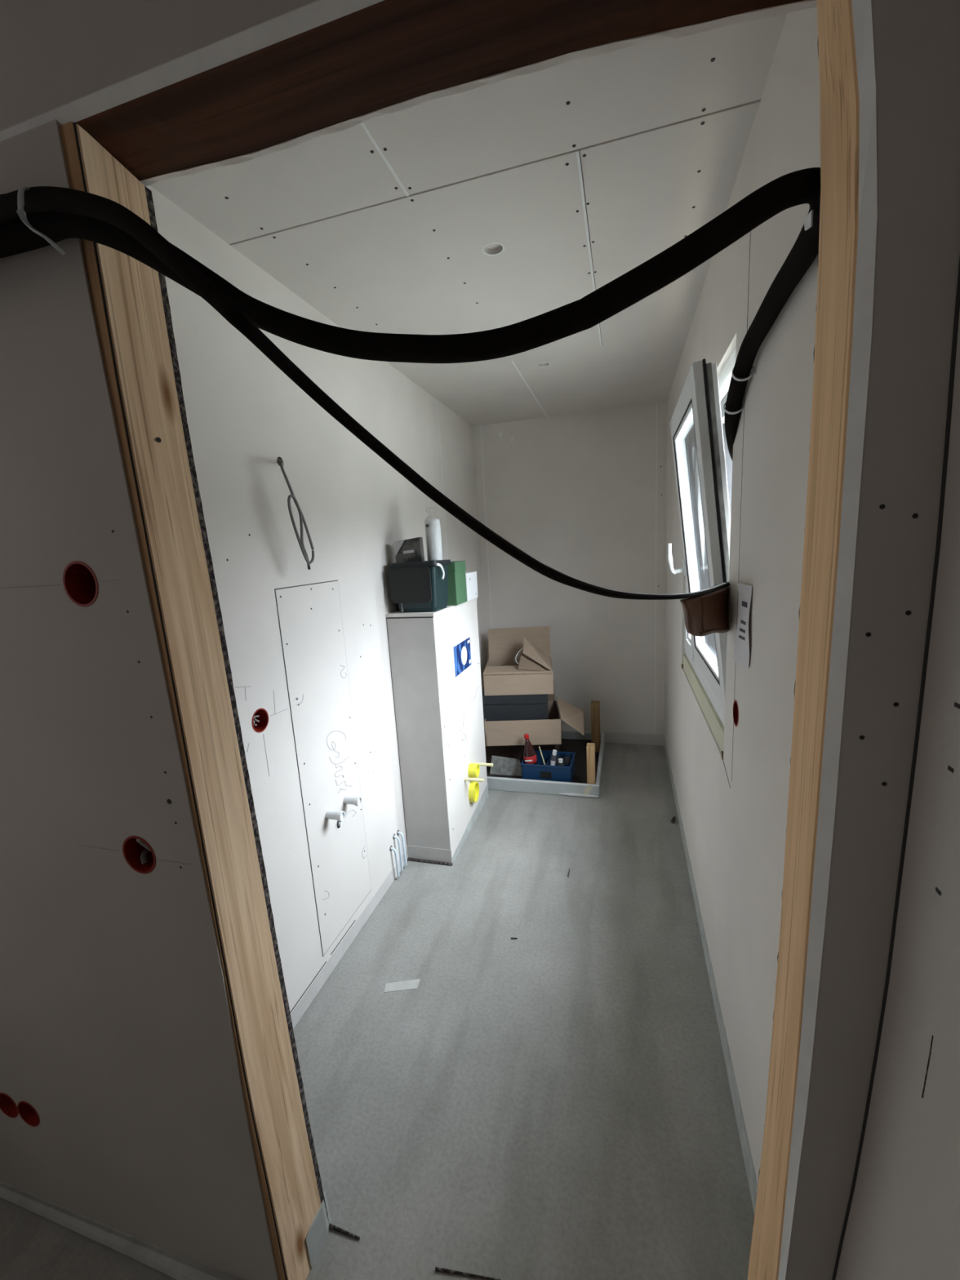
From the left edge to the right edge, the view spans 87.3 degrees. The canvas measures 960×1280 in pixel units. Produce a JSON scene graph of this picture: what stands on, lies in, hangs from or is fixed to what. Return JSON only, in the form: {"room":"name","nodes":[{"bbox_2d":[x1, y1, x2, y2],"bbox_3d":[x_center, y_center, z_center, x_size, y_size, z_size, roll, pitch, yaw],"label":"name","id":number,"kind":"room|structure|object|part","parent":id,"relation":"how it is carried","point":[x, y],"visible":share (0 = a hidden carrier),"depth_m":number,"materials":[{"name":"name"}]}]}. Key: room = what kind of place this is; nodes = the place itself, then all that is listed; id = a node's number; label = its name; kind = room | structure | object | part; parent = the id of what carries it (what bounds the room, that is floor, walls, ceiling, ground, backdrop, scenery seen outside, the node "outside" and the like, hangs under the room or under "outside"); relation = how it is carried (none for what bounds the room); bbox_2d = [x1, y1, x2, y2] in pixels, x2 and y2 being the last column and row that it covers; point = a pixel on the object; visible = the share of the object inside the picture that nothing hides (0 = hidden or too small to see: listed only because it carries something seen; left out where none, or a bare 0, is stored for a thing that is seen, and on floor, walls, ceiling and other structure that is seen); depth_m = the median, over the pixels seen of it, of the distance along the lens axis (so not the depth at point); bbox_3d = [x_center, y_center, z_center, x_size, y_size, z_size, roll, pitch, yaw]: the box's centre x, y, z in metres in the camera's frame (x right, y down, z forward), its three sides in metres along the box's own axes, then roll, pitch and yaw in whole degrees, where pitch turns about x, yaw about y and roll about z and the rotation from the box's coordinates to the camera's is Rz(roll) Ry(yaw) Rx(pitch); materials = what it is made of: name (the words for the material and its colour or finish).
{"room":"construction site interior","nodes":[
{"label":"construction site interior","id":0,"kind":"room"},
{"bbox_2d":[146,185,486,1028],"bbox_3d":[-0.431,-0.105,2.511,0.102,2.400,3.073,0,11,16],"label":"wall","id":1,"kind":"structure","parent":0,"point":[244,413],"depth_m":1.70,"materials":[{"name":"paint"}]},
{"bbox_2d":[251,708,268,732],"bbox_3d":[-0.683,0.243,1.525,0.041,0.073,0.073,0,11,16],"label":"box","id":2,"kind":"object","parent":1,"relation":"attached to","point":[260,721],"visible":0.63,"depth_m":1.55,"materials":[{"name":"red plastic"}]},
{"bbox_2d":[276,457,314,569],"bbox_3d":[-0.588,-0.405,1.604,0.082,0.360,0.163,-9,12,-30],"label":"coiled cable","id":3,"kind":"object","parent":1,"relation":"hanging from","point":[302,520],"visible":0.95,"depth_m":1.56,"materials":[{"name":"grey plastic"}]},
{"bbox_2d":[274,580,371,956],"bbox_3d":[-0.557,0.459,1.878,0.003,1.334,0.369,0,11,16],"label":"access panel","id":4,"kind":"object","parent":1,"relation":"attached to","point":[309,615],"visible":1,"depth_m":1.84,"materials":[{"name":"grey paint"}]},
{"bbox_2d":[335,820,342,829],"bbox_3d":[-0.536,0.703,1.927,0.010,0.043,0.043,0,11,16],"label":"outlet","id":5,"kind":"object","parent":4,"relation":"attached to","point":[339,824],"visible":0.79,"depth_m":1.92,"materials":[{"name":"grey plastic"}]},
{"bbox_2d":[324,810,345,821],"bbox_3d":[-0.538,0.644,1.848,0.076,0.039,0.040,0,11,16],"label":"pipe stub","id":6,"kind":"object","parent":1,"relation":"attached to","point":[340,815],"visible":0.98,"depth_m":1.84,"materials":[{"name":"white plastic"}]},
{"bbox_2d":[342,795,362,805],"bbox_3d":[-0.504,0.627,1.966,0.076,0.039,0.040,0,11,16],"label":"pipe stub","id":7,"kind":"object","parent":1,"relation":"attached to","point":[356,801],"visible":0.94,"depth_m":1.95,"materials":[{"name":"white plastic"}]},
{"bbox_2d":[389,845,399,878],"bbox_3d":[-0.405,1.046,2.368,0.039,0.166,0.026,0,11,16],"label":"conduit tail","id":8,"kind":"object","parent":1,"relation":"attached to","point":[392,847],"visible":0.98,"depth_m":2.36,"materials":[{"name":"white plastic"}]},
{"bbox_2d":[392,834,403,872],"bbox_3d":[-0.395,1.021,2.404,0.039,0.200,0.026,0,11,16],"label":"conduit tail","id":9,"kind":"object","parent":1,"relation":"attached to","point":[397,837],"visible":1,"depth_m":2.40,"materials":[{"name":"white plastic"}]},
{"bbox_2d":[396,830,407,866],"bbox_3d":[-0.383,1.015,2.445,0.039,0.195,0.026,0,11,16],"label":"conduit tail","id":10,"kind":"object","parent":1,"relation":"attached to","point":[397,832],"visible":0.97,"depth_m":2.44,"materials":[{"name":"white plastic"}]},
{"bbox_2d":[0,742,754,1279],"bbox_3d":[-0.280,1.295,1.655,2.850,0.100,5.250,0,11,16],"label":"floor","id":11,"kind":"structure","parent":0,"point":[514,1068],"depth_m":1.47,"materials":[{"name":"laminate"}]},
{"bbox_2d":[385,597,493,866],"bbox_3d":[-0.143,0.428,2.709,0.339,1.249,0.716,0,11,16],"label":"cabinet","id":12,"kind":"object","parent":11,"relation":"on","point":[435,665],"visible":0.97,"depth_m":2.45,"materials":[{"name":"laminate"}]},
{"bbox_2d":[388,559,450,613],"bbox_3d":[-0.268,-0.254,2.368,0.244,0.228,0.238,0,11,16],"label":"storage box","id":13,"kind":"object","parent":12,"relation":"on","point":[417,586],"visible":1,"depth_m":2.27,"materials":[{"name":"green plastic"}]},
{"bbox_2d":[393,537,424,563],"bbox_3d":[-0.325,-0.413,2.313,0.124,0.110,0.051,-2,10,9],"label":"package","id":14,"kind":"object","parent":13,"relation":"on","point":[410,550],"visible":0.97,"depth_m":2.29,"materials":[{"name":"grey plastic"}]},
{"bbox_3d":[-0.277,-0.356,2.357,0.234,0.023,0.224,0,11,16],"label":"lid","id":15,"kind":"part","parent":13,"relation":"part of","materials":[{"name":"plastic"}]},
{"bbox_2d":[424,507,442,560],"bbox_3d":[-0.218,-0.491,2.341,0.080,0.240,0.078,0,11,16],"label":"roll","id":16,"kind":"object","parent":13,"relation":"on","point":[433,528],"visible":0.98,"depth_m":2.32,"materials":[{"name":"grey paper"}]},
{"bbox_3d":[-0.177,-0.310,2.269,0.009,0.080,0.073,1,11,22],"label":"handle","id":17,"kind":"part","parent":13,"relation":"part of","materials":[{"name":"white plastic"}]},
{"bbox_2d":[447,560,466,605],"bbox_3d":[-0.197,-0.293,2.596,0.214,0.214,0.176,0,11,16],"label":"box","id":18,"kind":"object","parent":12,"relation":"on","point":[457,593],"visible":0.41,"depth_m":2.51,"materials":[{"name":"green cardboard"}]},
{"bbox_3d":[-0.201,-0.374,2.581,0.214,0.049,0.176,0,11,16],"label":"carton lid","id":19,"kind":"part","parent":18,"relation":"part of","materials":[{"name":"green cardboard"}]},
{"bbox_2d":[465,571,478,600],"bbox_3d":[-0.128,-0.298,2.792,0.181,0.146,0.200,0,11,16],"label":"box","id":20,"kind":"object","parent":12,"relation":"on","point":[471,576],"visible":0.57,"depth_m":2.75,"materials":[{"name":"grey cardboard"}]},
{"bbox_3d":[-0.031,0.741,2.668,0.105,0.017,0.017,0,11,16],"label":"threaded rod","id":21,"kind":"part","parent":12,"relation":"part of","materials":[{"name":"beige plastic"}]},
{"bbox_3d":[0.022,0.706,2.854,0.105,0.017,0.017,0,11,16],"label":"threaded rod","id":22,"kind":"part","parent":12,"relation":"part of","materials":[{"name":"beige"}]},
{"bbox_2d":[486,730,604,798],"bbox_3d":[0.401,0.833,3.562,0.906,0.084,0.892,0,11,16],"label":"shower tray","id":23,"kind":"object","parent":11,"relation":"on","point":[571,741],"visible":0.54,"depth_m":3.20,"materials":[{"name":"grey plastic"}]},
{"bbox_2d":[489,755,522,776],"bbox_3d":[0.180,0.842,3.369,0.230,0.113,0.047,0,11,16],"label":"board","id":24,"kind":"object","parent":23,"relation":"on","point":[501,765],"visible":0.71,"depth_m":3.37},
{"bbox_2d":[484,721,561,763],"bbox_3d":[0.300,0.739,3.660,0.540,0.198,0.380,0,11,16],"label":"carton","id":25,"kind":"object","parent":23,"relation":"on","point":[506,751],"visible":0.22,"depth_m":3.49,"materials":[{"name":"brown cardboard"}]},
{"bbox_2d":[484,680,583,746],"bbox_3d":[0.385,0.497,3.502,0.682,0.320,0.442,-2,10,5],"label":"carton","id":26,"kind":"object","parent":25,"relation":"on","point":[545,731],"visible":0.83,"depth_m":3.32,"materials":[{"name":"cardboard"}]},
{"bbox_2d":[481,685,548,742],"bbox_3d":[0.249,0.492,3.523,0.444,0.326,0.346,-2,10,5],"label":"case","id":27,"kind":"object","parent":26,"relation":"in","point":[510,707],"visible":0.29,"depth_m":3.34,"materials":[{"name":"grey plastic"}]},
{"bbox_3d":[0.241,0.363,3.499,0.444,0.063,0.346,-2,10,5],"label":"lid","id":28,"kind":"part","parent":27,"relation":"part of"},
{"bbox_2d":[483,626,553,695],"bbox_3d":[0.270,0.136,3.510,0.455,0.371,0.488,-2,10,7],"label":"carton","id":29,"kind":"object","parent":27,"relation":"on","point":[533,674],"visible":1,"depth_m":3.42,"materials":[{"name":"cardboard"}]},
{"bbox_2d":[520,749,575,782],"bbox_3d":[0.451,0.832,3.296,0.320,0.127,0.240,0,11,17],"label":"crate","id":30,"kind":"object","parent":23,"relation":"on","point":[540,771],"visible":0.69,"depth_m":3.21,"materials":[{"name":"blue plastic"}]},
{"bbox_2d":[523,733,537,764],"bbox_3d":[0.330,0.753,3.261,0.100,0.298,0.085,0,11,16],"label":"bottle","id":31,"kind":"object","parent":30,"relation":"in","point":[529,753],"visible":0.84,"depth_m":3.23,"materials":[{"name":"red plastic"}]},
{"bbox_2d":[538,746,545,764],"bbox_3d":[0.417,0.794,3.282,0.074,0.195,0.010,7,14,44],"label":"wooden stick","id":32,"kind":"object","parent":30,"relation":"in","point":[539,746],"visible":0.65,"depth_m":3.28,"materials":[{"name":"beige wood"}]},
{"bbox_2d":[550,749,556,765],"bbox_3d":[0.469,0.801,3.253,0.061,0.188,0.032,0,11,16],"label":"paint tube","id":33,"kind":"object","parent":30,"relation":"in","point":[553,762],"visible":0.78,"depth_m":3.23,"materials":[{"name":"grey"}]},
{"bbox_2d":[555,751,560,763],"bbox_3d":[0.513,0.808,3.332,0.060,0.135,0.059,0,11,16],"label":"bottle","id":34,"kind":"object","parent":30,"relation":"in","point":[557,753],"visible":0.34,"depth_m":3.31,"materials":[{"name":"black plastic"}]},
{"bbox_2d":[556,758,565,766],"bbox_3d":[0.518,0.828,3.223,0.060,0.135,0.059,0,11,16],"label":"bottle","id":35,"kind":"object","parent":30,"relation":"in","point":[561,763],"visible":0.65,"depth_m":3.20,"materials":[{"name":"white plastic"}]},
{"bbox_2d":[562,751,571,764],"bbox_3d":[0.576,0.807,3.314,0.060,0.135,0.059,0,11,16],"label":"bottle","id":36,"kind":"object","parent":30,"relation":"in","point":[566,759],"visible":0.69,"depth_m":3.29,"materials":[{"name":"black plastic"}]},
{"bbox_2d":[586,742,595,783],"bbox_3d":[0.679,0.777,3.071,0.047,0.290,0.060,0,11,16],"label":"timber offcut","id":37,"kind":"object","parent":23,"relation":"on","point":[590,748],"visible":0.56,"depth_m":3.04,"materials":[{"name":"brown wood"}]},
{"bbox_2d":[591,700,599,752],"bbox_3d":[0.835,0.625,3.632,0.060,0.370,0.060,0,11,16],"label":"timber post","id":38,"kind":"object","parent":23,"relation":"on","point":[595,704],"visible":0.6,"depth_m":3.60,"materials":[{"name":"brown wood"}]},
{"bbox_2d":[150,13,787,426],"bbox_3d":[-0.471,-1.129,1.226,2.750,0.081,5.250,0,11,16],"label":"ceiling","id":39,"kind":"structure","parent":0,"point":[504,202],"depth_m":1.32,"materials":[{"name":"grey paint"}]},
{"bbox_2d":[0,0,959,1279],"bbox_3d":[-0.642,0.198,0.930,2.370,2.402,0.181,0,11,16],"label":"wall","id":40,"kind":"structure","parent":0,"point":[116,1027],"depth_m":0.76,"materials":[{"name":"white paint"}]},
{"bbox_2d":[0,1092,17,1118],"bbox_3d":[-1.108,1.093,1.207,0.069,0.069,0.046,0,11,16],"label":"box","id":41,"kind":"object","parent":40,"relation":"attached to","point":[8,1106],"visible":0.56,"depth_m":1.20,"materials":[{"name":"red plastic"}]},
{"bbox_2d":[17,1101,39,1126],"bbox_3d":[-1.042,1.095,1.188,0.069,0.069,0.046,0,11,16],"label":"box","id":42,"kind":"object","parent":40,"relation":"attached to","point":[27,1112],"visible":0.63,"depth_m":1.18,"materials":[{"name":"red plastic"}]},
{"bbox_2d":[62,560,98,606],"bbox_3d":[-0.641,-0.095,0.836,0.074,0.074,0.046,0,11,16],"label":"box","id":43,"kind":"object","parent":40,"relation":"attached to","point":[80,583],"visible":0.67,"depth_m":0.83,"materials":[{"name":"red plastic"}]},
{"bbox_2d":[122,835,155,873],"bbox_3d":[-0.603,0.379,0.919,0.074,0.074,0.046,0,11,16],"label":"box","id":44,"kind":"object","parent":40,"relation":"attached to","point":[138,853],"visible":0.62,"depth_m":0.92,"materials":[{"name":"red plastic"}]},
{"bbox_2d":[58,121,331,1279],"bbox_3d":[-0.472,0.333,0.930,0.105,2.112,0.146,0,11,16],"label":"wooden post","id":45,"kind":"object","parent":40,"relation":"attached to","point":[126,294],"depth_m":0.86,"materials":[{"name":"brown wood"}]},
{"bbox_2d":[74,0,804,181],"bbox_3d":[-0.103,-0.731,0.601,1.000,0.123,0.120,0,11,16],"label":"wooden beam","id":46,"kind":"structure","parent":40,"relation":"attached to","point":[385,53],"depth_m":0.61,"materials":[{"name":"brown wood"}]},
{"bbox_2d":[473,401,666,745],"bbox_3d":[0.777,-0.399,3.732,1.750,2.400,0.102,0,11,16],"label":"wall","id":47,"kind":"structure","parent":0,"point":[583,495],"depth_m":3.66,"materials":[{"name":"paint"}]},
{"bbox_2d":[664,7,820,1212],"bbox_3d":[1.038,-0.116,2.097,0.285,2.400,3.053,0,11,16],"label":"wall","id":48,"kind":"structure","parent":0,"point":[732,811],"depth_m":1.11,"materials":[{"name":"paint"}]},
{"bbox_2d":[667,346,736,759],"bbox_3d":[0.926,-0.320,1.899,0.384,1.155,1.150,0,11,16],"label":"window","id":49,"kind":"structure","parent":48,"relation":"in","point":[702,460],"depth_m":1.60,"materials":[{"name":"white plastic"}]},
{"bbox_2d":[0,186,729,599],"bbox_3d":[-0.006,-0.242,0.941,2.294,0.789,0.482,-6,11,-15],"label":"cable","id":50,"kind":"object","parent":49,"relation":"hanging from","point":[37,198],"visible":0.88,"depth_m":0.61,"materials":[{"name":"black rubber"}]},
{"bbox_2d":[680,586,728,636],"bbox_3d":[0.590,-0.064,1.312,0.277,0.123,0.026,-13,14,-42],"label":"brown sleeve","id":51,"kind":"object","parent":50,"relation":"hanging from","point":[707,614],"visible":0.94,"depth_m":1.30,"materials":[{"name":"brown leather"}]},
{"bbox_2d":[0,167,820,459],"bbox_3d":[0.043,-0.305,0.890,2.360,0.736,0.702,-6,11,-15],"label":"cable bundle","id":52,"kind":"object","parent":49,"relation":"hanging from","point":[802,186],"visible":0.75,"depth_m":0.63,"materials":[{"name":"black plastic"}]},
{"bbox_2d":[16,186,65,254],"bbox_3d":[-0.531,-0.512,0.608,0.037,0.081,0.038,0,11,16],"label":"tie","id":53,"kind":"object","parent":52,"relation":"attached to","point":[20,211],"visible":0.94,"depth_m":0.60,"materials":[{"name":"grey plastic"}]},
{"bbox_2d":[723,402,742,414],"bbox_3d":[0.617,-0.569,1.223,0.045,0.041,0.028,0,11,16],"label":"clip","id":54,"kind":"object","parent":52,"relation":"attached to","point":[741,409],"visible":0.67,"depth_m":1.22,"materials":[{"name":"white plastic"}]},
{"bbox_2d":[731,364,754,381],"bbox_3d":[0.580,-0.593,1.110,0.045,0.043,0.023,0,11,16],"label":"clip","id":55,"kind":"object","parent":52,"relation":"attached to","point":[753,366],"visible":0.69,"depth_m":1.11,"materials":[{"name":"white plastic"}]},
{"bbox_2d":[803,209,813,230],"bbox_3d":[0.411,-0.522,0.630,0.003,0.020,0.024,-1,11,11],"label":"label","id":56,"kind":"object","parent":52,"relation":"attached to","point":[808,220],"visible":1,"depth_m":0.63,"materials":[{"name":"white paper"}]},
{"bbox_3d":[0.824,-0.336,2.110,0.067,0.146,0.030,-7,9,17],"label":"handle","id":57,"kind":"part","parent":49,"relation":"part of","materials":[{"name":"white plastic"}]},
{"bbox_3d":[0.972,-0.428,2.268,0.048,1.010,0.307,0,11,16],"label":"fixed sash","id":58,"kind":"part","parent":49,"relation":"part of","materials":[{"name":"white plastic"}]},
{"bbox_3d":[0.780,-0.334,1.777,0.004,0.865,0.594,-7,9,17],"label":"glass pane","id":59,"kind":"part","parent":49,"relation":"part of","materials":[{"name":"clear glass"}]},
{"bbox_3d":[1.001,0.212,1.983,0.257,0.071,1.150,0,11,16],"label":"sill","id":60,"kind":"part","parent":49,"relation":"part of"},
{"bbox_3d":[0.888,-0.354,1.903,0.073,1.082,1.142,0,11,16],"label":"frame","id":61,"kind":"part","parent":49,"relation":"part of","materials":[{"name":"white plastic"}]},
{"bbox_3d":[0.904,-0.354,1.898,0.047,1.078,1.138,0,11,16],"label":"frame","id":62,"kind":"part","parent":49,"relation":"part of","materials":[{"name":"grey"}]},
{"bbox_2d":[733,699,738,726],"bbox_3d":[0.685,0.190,1.305,0.041,0.069,0.069,0,11,16],"label":"box","id":63,"kind":"object","parent":48,"relation":"attached to","point":[735,709],"visible":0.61,"depth_m":1.33,"materials":[{"name":"red plastic"}]},
{"bbox_2d":[733,583,751,668],"bbox_3d":[0.615,-0.034,1.181,0.011,0.190,0.090,-2,10,10],"label":"paper strip","id":64,"kind":"object","parent":48,"relation":"attached to","point":[741,646],"visible":1,"depth_m":1.18,"materials":[{"name":"white paper"}]},
{"bbox_2d":[746,0,859,1279],"bbox_3d":[0.421,0.330,0.662,0.089,2.112,0.120,0,11,16],"label":"wooden post","id":65,"kind":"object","parent":48,"relation":"attached to","point":[839,100],"depth_m":0.58,"materials":[{"name":"brown wood"}]},
{"bbox_2d":[831,257,959,1279],"bbox_3d":[0.204,0.388,-0.393,0.172,2.400,1.990,0,11,16],"label":"wall","id":66,"kind":"structure","parent":0,"point":[902,1220],"depth_m":0.51,"materials":[{"name":"grey paint"}]}
]}

